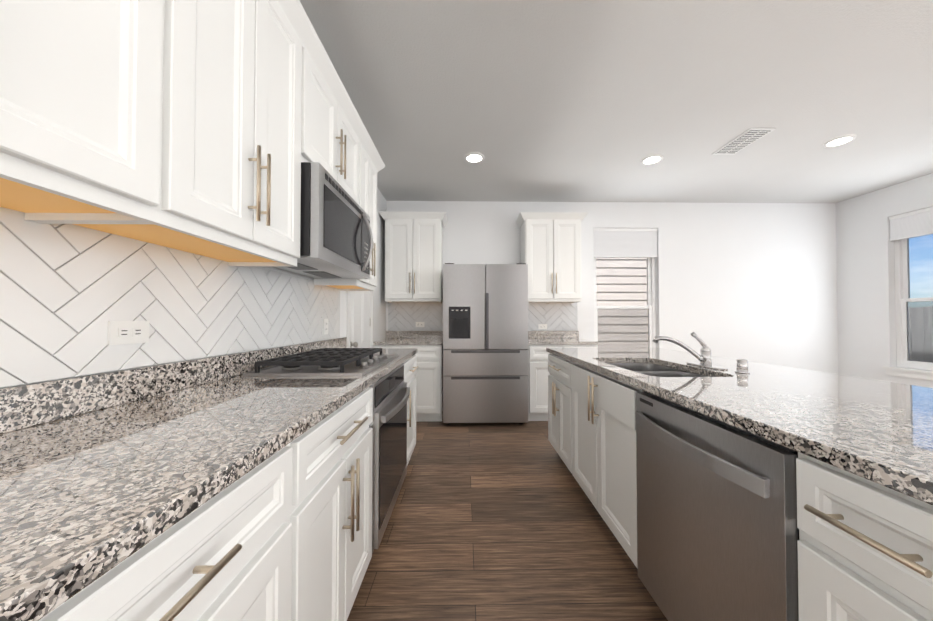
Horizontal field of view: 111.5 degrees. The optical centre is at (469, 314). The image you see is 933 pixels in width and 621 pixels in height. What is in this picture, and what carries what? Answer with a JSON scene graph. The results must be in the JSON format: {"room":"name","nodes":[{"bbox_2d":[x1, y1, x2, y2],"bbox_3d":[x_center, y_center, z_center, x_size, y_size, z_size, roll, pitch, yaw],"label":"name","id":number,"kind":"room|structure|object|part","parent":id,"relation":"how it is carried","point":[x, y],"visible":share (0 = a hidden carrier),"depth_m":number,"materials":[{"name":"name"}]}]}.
{"room":"kitchen","nodes":[
{"label":"kitchen","id":0,"kind":"room"},
{"bbox_2d":[1,187,386,387],"bbox_3d":[-1.118,-0.195,0.235,0.150,2.745,8.230,0,-1,-1],"label":"wall","id":1,"kind":"structure","parent":0,"point":[379,315],"depth_m":3.83,"materials":[{"name":"paint"}]},
{"bbox_2d":[0,0,179,223],"bbox_3d":[-0.877,-0.738,0.409,0.309,0.985,0.713,0,-1,-1],"label":"upper cabinet","id":2,"kind":"object","parent":1,"relation":"attached to","point":[90,89],"depth_m":0.63,"materials":[{"name":"white wood"}]},
{"bbox_2d":[0,207,339,387],"bbox_3d":[-1.046,-0.040,0.924,0.011,0.414,3.390,0,-1,-1],"label":"tile backsplash","id":3,"kind":"structure","parent":1,"relation":"attached to","point":[68,292],"depth_m":0.96,"materials":[{"name":"tile"}]},
{"bbox_2d":[107,321,148,344],"bbox_3d":[-1.036,0.055,0.971,0.008,0.070,0.115,0,-1,-1],"label":"electrical outlet","id":4,"kind":"object","parent":3,"relation":"attached to","point":[126,332],"visible":1,"depth_m":0.96,"materials":[{"name":"plastic"}]},
{"bbox_2d":[323,319,327,334],"bbox_3d":[-1.057,0.091,2.341,0.008,0.115,0.070,0,-1,-1],"label":"electrical outlet","id":5,"kind":"object","parent":3,"relation":"attached to","point":[325,326],"visible":1,"depth_m":2.33,"materials":[{"name":"plastic"}]},
{"bbox_2d":[36,0,307,263],"bbox_3d":[-0.887,-0.727,1.085,0.309,0.985,0.639,0,-1,-1],"label":"upper cabinet","id":6,"kind":"object","parent":1,"relation":"attached to","point":[206,128],"depth_m":1.03,"materials":[{"name":"white wood"}]},
{"bbox_2d":[308,44,363,209],"bbox_3d":[-0.897,-0.954,1.791,0.309,0.509,0.766,0,-1,-1],"label":"upper cabinet","id":7,"kind":"object","parent":1,"relation":"attached to","point":[335,142],"depth_m":1.73,"materials":[{"name":"white wood"}]},
{"bbox_2d":[275,162,372,278],"bbox_3d":[-0.829,-0.455,1.784,0.446,0.426,0.758,0,-1,-1],"label":"microwave","id":8,"kind":"object","parent":7,"relation":"attached to","point":[336,239],"visible":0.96,"depth_m":1.58,"materials":[{"name":"silver metal"}]},
{"bbox_2d":[314,144,379,290],"bbox_3d":[-0.906,-0.706,2.391,0.309,0.985,0.442,0,-1,-1],"label":"upper cabinet","id":9,"kind":"object","parent":1,"relation":"attached to","point":[371,169],"depth_m":2.42,"materials":[{"name":"white wood"}]},
{"bbox_2d":[346,291,373,347],"bbox_3d":[-1.148,0.181,3.182,0.157,2.087,0.799,0,-1,-1],"label":"door frame","id":10,"kind":"structure","parent":1,"relation":"attached to","point":[348,303],"depth_m":2.84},
{"bbox_2d":[350,291,370,347],"bbox_3d":[-1.079,0.207,3.184,0.109,2.018,0.679,0,-1,-1],"label":"pantry door","id":11,"kind":"structure","parent":1,"relation":"in","point":[360,321],"depth_m":3.21,"materials":[{"name":"white wood"}]},
{"bbox_2d":[347,412,667,620],"bbox_3d":[1.991,1.238,0.259,6.368,0.120,8.230,0,-1,-1],"label":"floor","id":12,"kind":"structure","parent":0,"point":[496,522],"depth_m":1.66,"materials":[{"name":"wood"}]},
{"bbox_2d":[39,431,306,620],"bbox_3d":[-0.730,0.738,0.397,0.624,0.884,0.733,0,-1,-1],"label":"base cabinet","id":13,"kind":"object","parent":12,"relation":"on","point":[284,533],"depth_m":0.55,"materials":[{"name":"white wood"}]},
{"bbox_2d":[303,387,372,620],"bbox_3d":[-0.740,0.749,1.096,0.624,0.884,0.664,0,-1,-1],"label":"base cabinet","id":14,"kind":"object","parent":12,"relation":"on","point":[337,468],"depth_m":1.04,"materials":[{"name":"white wood"}]},
{"bbox_2d":[369,363,409,552],"bbox_3d":[-0.700,0.702,1.791,0.672,0.756,0.716,0,-1,-1],"label":"oven","id":15,"kind":"object","parent":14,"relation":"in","point":[391,393],"visible":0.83,"depth_m":1.62,"materials":[{"name":"silver metal"}]},
{"bbox_2d":[374,345,442,421],"bbox_3d":[-0.705,0.793,3.875,0.778,0.884,0.627,0,-1,-1],"label":"base cabinet","id":16,"kind":"object","parent":12,"relation":"on","point":[429,383],"visible":0.33,"depth_m":3.57,"materials":[{"name":"white wood"}]},
{"bbox_2d":[373,331,442,344],"bbox_3d":[-0.700,0.283,3.879,0.788,0.135,0.638,0,-1,-1],"label":"countertop","id":17,"kind":"structure","parent":16,"relation":"on","point":[414,337],"depth_m":4.16,"materials":[{"name":"stone"}]},
{"bbox_2d":[403,355,417,465],"bbox_3d":[-0.760,0.771,2.433,0.624,0.884,0.563,0,-1,-1],"label":"base cabinet","id":18,"kind":"object","parent":12,"relation":"on","point":[410,367],"depth_m":2.48,"materials":[{"name":"white wood"}]},
{"bbox_2d":[0,337,417,620],"bbox_3d":[-0.737,0.237,0.986,0.630,0.135,3.513,0,-1,-1],"label":"countertop","id":19,"kind":"structure","parent":18,"relation":"on","point":[101,474],"depth_m":0.62,"materials":[{"name":"stone"}]},
{"bbox_2d":[243,348,397,375],"bbox_3d":[-0.749,0.252,1.797,0.530,0.057,0.760,0,-1,-1],"label":"cooktop","id":20,"kind":"object","parent":19,"relation":"in","point":[341,362],"visible":1,"depth_m":1.56,"materials":[{"name":"silver metal"}]},
{"bbox_2d":[443,263,527,424],"bbox_3d":[0.171,0.339,3.814,0.933,1.791,0.695,0,-1,-1],"label":"refrigerator","id":21,"kind":"object","parent":12,"relation":"on","point":[485,343],"visible":1,"depth_m":3.48,"materials":[{"name":"silver metal"}]},
{"bbox_2d":[527,345,595,420],"bbox_3d":[1.048,0.794,3.901,0.774,0.884,0.627,0,-1,-1],"label":"base cabinet","id":22,"kind":"object","parent":12,"relation":"on","point":[538,373],"visible":0.38,"depth_m":3.59,"materials":[{"name":"white wood"}]},
{"bbox_2d":[528,331,598,344],"bbox_3d":[1.053,0.283,3.905,0.804,0.135,0.638,0,-1,-1],"label":"countertop","id":23,"kind":"structure","parent":22,"relation":"on","point":[553,338],"depth_m":4.16,"materials":[{"name":"stone"}]},
{"bbox_2d":[548,353,648,467],"bbox_3d":[1.002,0.771,2.487,0.620,0.884,0.620,0,-1,-1],"label":"base cabinet","id":24,"kind":"object","parent":12,"relation":"on","point":[568,380],"depth_m":2.28,"materials":[{"name":"white wood"}]},
{"bbox_2d":[546,348,932,504],"bbox_3d":[1.197,0.263,1.600,0.994,0.102,2.465,0,-1,-1],"label":"countertop","id":25,"kind":"structure","parent":24,"relation":"on","point":[879,432],"depth_m":0.93,"materials":[{"name":"stone"}]},
{"bbox_2d":[608,363,706,376],"bbox_3d":[0.992,0.418,1.742,0.464,0.197,0.764,0,-1,-1],"label":"sink","id":26,"kind":"object","parent":25,"relation":"in","point":[652,370],"visible":0.1,"depth_m":1.93,"materials":[{"name":"silver metal"}]},
{"bbox_2d":[652,332,727,369],"bbox_3d":[1.139,0.187,1.698,0.309,0.183,0.250,0,-1,-1],"label":"faucet","id":27,"kind":"object","parent":25,"relation":"on","point":[704,358],"visible":1,"depth_m":1.69,"materials":[{"name":"silver metal"}]},
{"bbox_3d":[1.286,0.243,1.500,0.053,0.065,0.054,0,-1,-1],"label":"sink air gap cap","id":28,"kind":"part","parent":25,"relation":"part of","materials":[{"name":"silver metal"}]},
{"bbox_2d":[568,401,637,568],"bbox_3d":[1.010,0.902,1.756,0.626,0.600,0.838,0,-1,-1],"label":"base cabinet","id":29,"kind":"object","parent":12,"relation":"on","point":[602,446],"depth_m":1.62,"materials":[{"name":"white wood"}]},
{"bbox_2d":[636,391,798,620],"bbox_3d":[0.980,0.753,1.025,0.646,0.875,0.620,0,-1,-1],"label":"dishwasher","id":30,"kind":"object","parent":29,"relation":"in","point":[717,533],"visible":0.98,"depth_m":0.92,"materials":[{"name":"grey metal"}]},
{"bbox_2d":[796,452,932,620],"bbox_3d":[1.031,0.741,0.550,0.620,0.884,0.324,0,-1,-1],"label":"base cabinet","id":31,"kind":"object","parent":12,"relation":"on","point":[865,549],"depth_m":0.59,"materials":[{"name":"white wood"}]},
{"bbox_2d":[386,201,838,373],"bbox_3d":[1.931,-0.130,4.321,6.068,2.745,0.150,0,-1,-1],"label":"wall","id":32,"kind":"structure","parent":0,"point":[754,282],"depth_m":4.27,"materials":[{"name":"paint"}]},
{"bbox_2d":[378,211,447,302],"bbox_3d":[-0.693,-0.693,4.017,0.815,1.080,0.391,0,-1,-1],"label":"upper cabinet","id":33,"kind":"object","parent":32,"relation":"attached to","point":[413,256],"visible":1,"depth_m":3.87,"materials":[{"name":"white wood"}]},
{"bbox_2d":[388,302,442,330],"bbox_3d":[-0.702,0.025,4.197,0.740,0.388,0.011,0,-1,-1],"label":"tile backsplash","id":34,"kind":"structure","parent":32,"relation":"attached to","point":[404,316],"depth_m":4.19,"materials":[{"name":"tile"}]},
{"bbox_2d":[416,322,423,326],"bbox_3d":[-0.651,0.137,4.186,0.115,0.070,0.008,0,-1,-1],"label":"electrical outlet","id":35,"kind":"object","parent":34,"relation":"attached to","point":[419,324],"visible":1,"depth_m":4.18,"materials":[{"name":"plastic"}]},
{"bbox_2d":[515,212,587,302],"bbox_3d":[1.026,-0.692,4.043,0.826,1.080,0.391,0,-1,-1],"label":"upper cabinet","id":36,"kind":"object","parent":32,"relation":"attached to","point":[550,249],"visible":1,"depth_m":3.90,"materials":[{"name":"white wood"}]},
{"bbox_2d":[528,302,577,330],"bbox_3d":[1.049,0.025,4.223,0.774,0.388,0.011,0,-1,-1],"label":"tile backsplash","id":37,"kind":"structure","parent":32,"relation":"attached to","point":[557,316],"depth_m":4.22,"materials":[{"name":"tile"}]},
{"bbox_2d":[538,324,546,328],"bbox_3d":[0.970,0.167,4.209,0.115,0.070,0.008,0,-1,-1],"label":"electrical outlet","id":38,"kind":"object","parent":37,"relation":"attached to","point":[542,326],"visible":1,"depth_m":4.21,"materials":[{"name":"plastic"}]},
{"bbox_2d":[594,257,655,347],"bbox_3d":[2.097,-0.242,4.360,0.873,1.826,0.070,0,-1,-1],"label":"window","id":39,"kind":"structure","parent":32,"relation":"in","point":[650,307],"depth_m":4.35,"materials":[{"name":"plastic"}]},
{"bbox_2d":[593,228,656,257],"bbox_3d":[2.098,-0.962,4.297,0.865,0.387,0.048,0,-1,-1],"label":"window blind","id":40,"kind":"object","parent":32,"relation":"attached to","point":[625,242],"visible":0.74,"depth_m":4.28,"materials":[{"name":"fabric"}]},
{"bbox_2d":[299,0,932,202],"bbox_3d":[1.991,-1.691,0.305,7.168,0.250,9.030,0,-1,-1],"label":"ceiling","id":41,"kind":"structure","parent":0,"point":[564,100],"depth_m":2.22,"materials":[{"name":"paint"}]},
{"bbox_2d":[464,152,483,162],"bbox_3d":[0.048,-1.516,3.089,0.196,0.010,0.196,0,-1,-1],"label":"recessed light","id":42,"kind":"object","parent":41,"relation":"in","point":[474,157],"visible":0.96,"depth_m":3.08,"materials":[{"name":"white plastic"}]},
{"bbox_2d":[641,154,663,164],"bbox_3d":[1.794,-1.515,3.125,0.196,0.010,0.196,0,-1,-1],"label":"recessed light","id":43,"kind":"object","parent":41,"relation":"in","point":[652,159],"visible":0.98,"depth_m":3.12,"materials":[{"name":"white plastic"}]},
{"bbox_2d":[712,128,775,154],"bbox_3d":[2.412,-1.519,2.819,0.210,0.012,0.410,0,-1,-1],"label":"ceiling vent","id":44,"kind":"object","parent":41,"relation":"in","point":[750,136],"visible":1,"depth_m":2.79,"materials":[{"name":"white metal"}]},
{"bbox_2d":[823,135,856,147],"bbox_3d":[3.257,-1.520,2.800,0.196,0.010,0.196,0,-1,-1],"label":"recessed light","id":45,"kind":"object","parent":41,"relation":"in","point":[840,141],"visible":0.98,"depth_m":2.80,"materials":[{"name":"white plastic"}]},
{"bbox_2d":[835,173,932,387],"bbox_3d":[5.099,-0.193,0.328,0.150,2.745,8.230,0,-1,-1],"label":"wall","id":46,"kind":"structure","parent":0,"point":[866,305],"depth_m":3.94,"materials":[{"name":"paint"}]},
{"bbox_2d":[882,366,932,380],"bbox_3d":[5.001,0.664,3.317,0.104,0.100,0.977,0,-1,-1],"label":"sill","id":47,"kind":"structure","parent":46,"relation":"attached to","point":[911,373],"depth_m":3.58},
{"bbox_2d":[889,207,932,240],"bbox_3d":[5.015,-1.017,3.344,0.048,0.287,0.865,0,-1,-1],"label":"window blind","id":48,"kind":"object","parent":46,"relation":"attached to","point":[916,223],"visible":1,"depth_m":3.59,"materials":[{"name":"fabric"}]},
{"bbox_2d":[894,235,932,369],"bbox_3d":[5.089,-0.275,3.333,0.070,1.773,0.873,0,-1,-1],"label":"window","id":49,"kind":"structure","parent":46,"relation":"in","point":[903,299],"depth_m":3.70,"materials":[{"name":"plastic"}]},
{"label":"outside","id":50,"kind":"structure","parent":0,"visible":0},
{"bbox_3d":[8.947,1.627,6.493,42.000,0.100,37.000,0,-1,-1],"label":"ground","id":51,"kind":"structure","parent":50,"visible":0},
{"bbox_2d":[596,257,648,347],"bbox_3d":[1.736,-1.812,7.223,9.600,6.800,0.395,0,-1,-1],"label":"neighbouring house","id":52,"kind":"structure","parent":51,"relation":"on","point":[640,276],"depth_m":7.04,"materials":[{"name":"paint"}]},
{"bbox_2d":[908,306,932,361],"bbox_3d":[7.034,0.717,5.036,0.060,1.673,22.115,0,-1,-1],"label":"fence","id":53,"kind":"object","parent":51,"relation":"on","point":[921,323],"depth_m":4.93,"materials":[{"name":"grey wood"}]}
]}

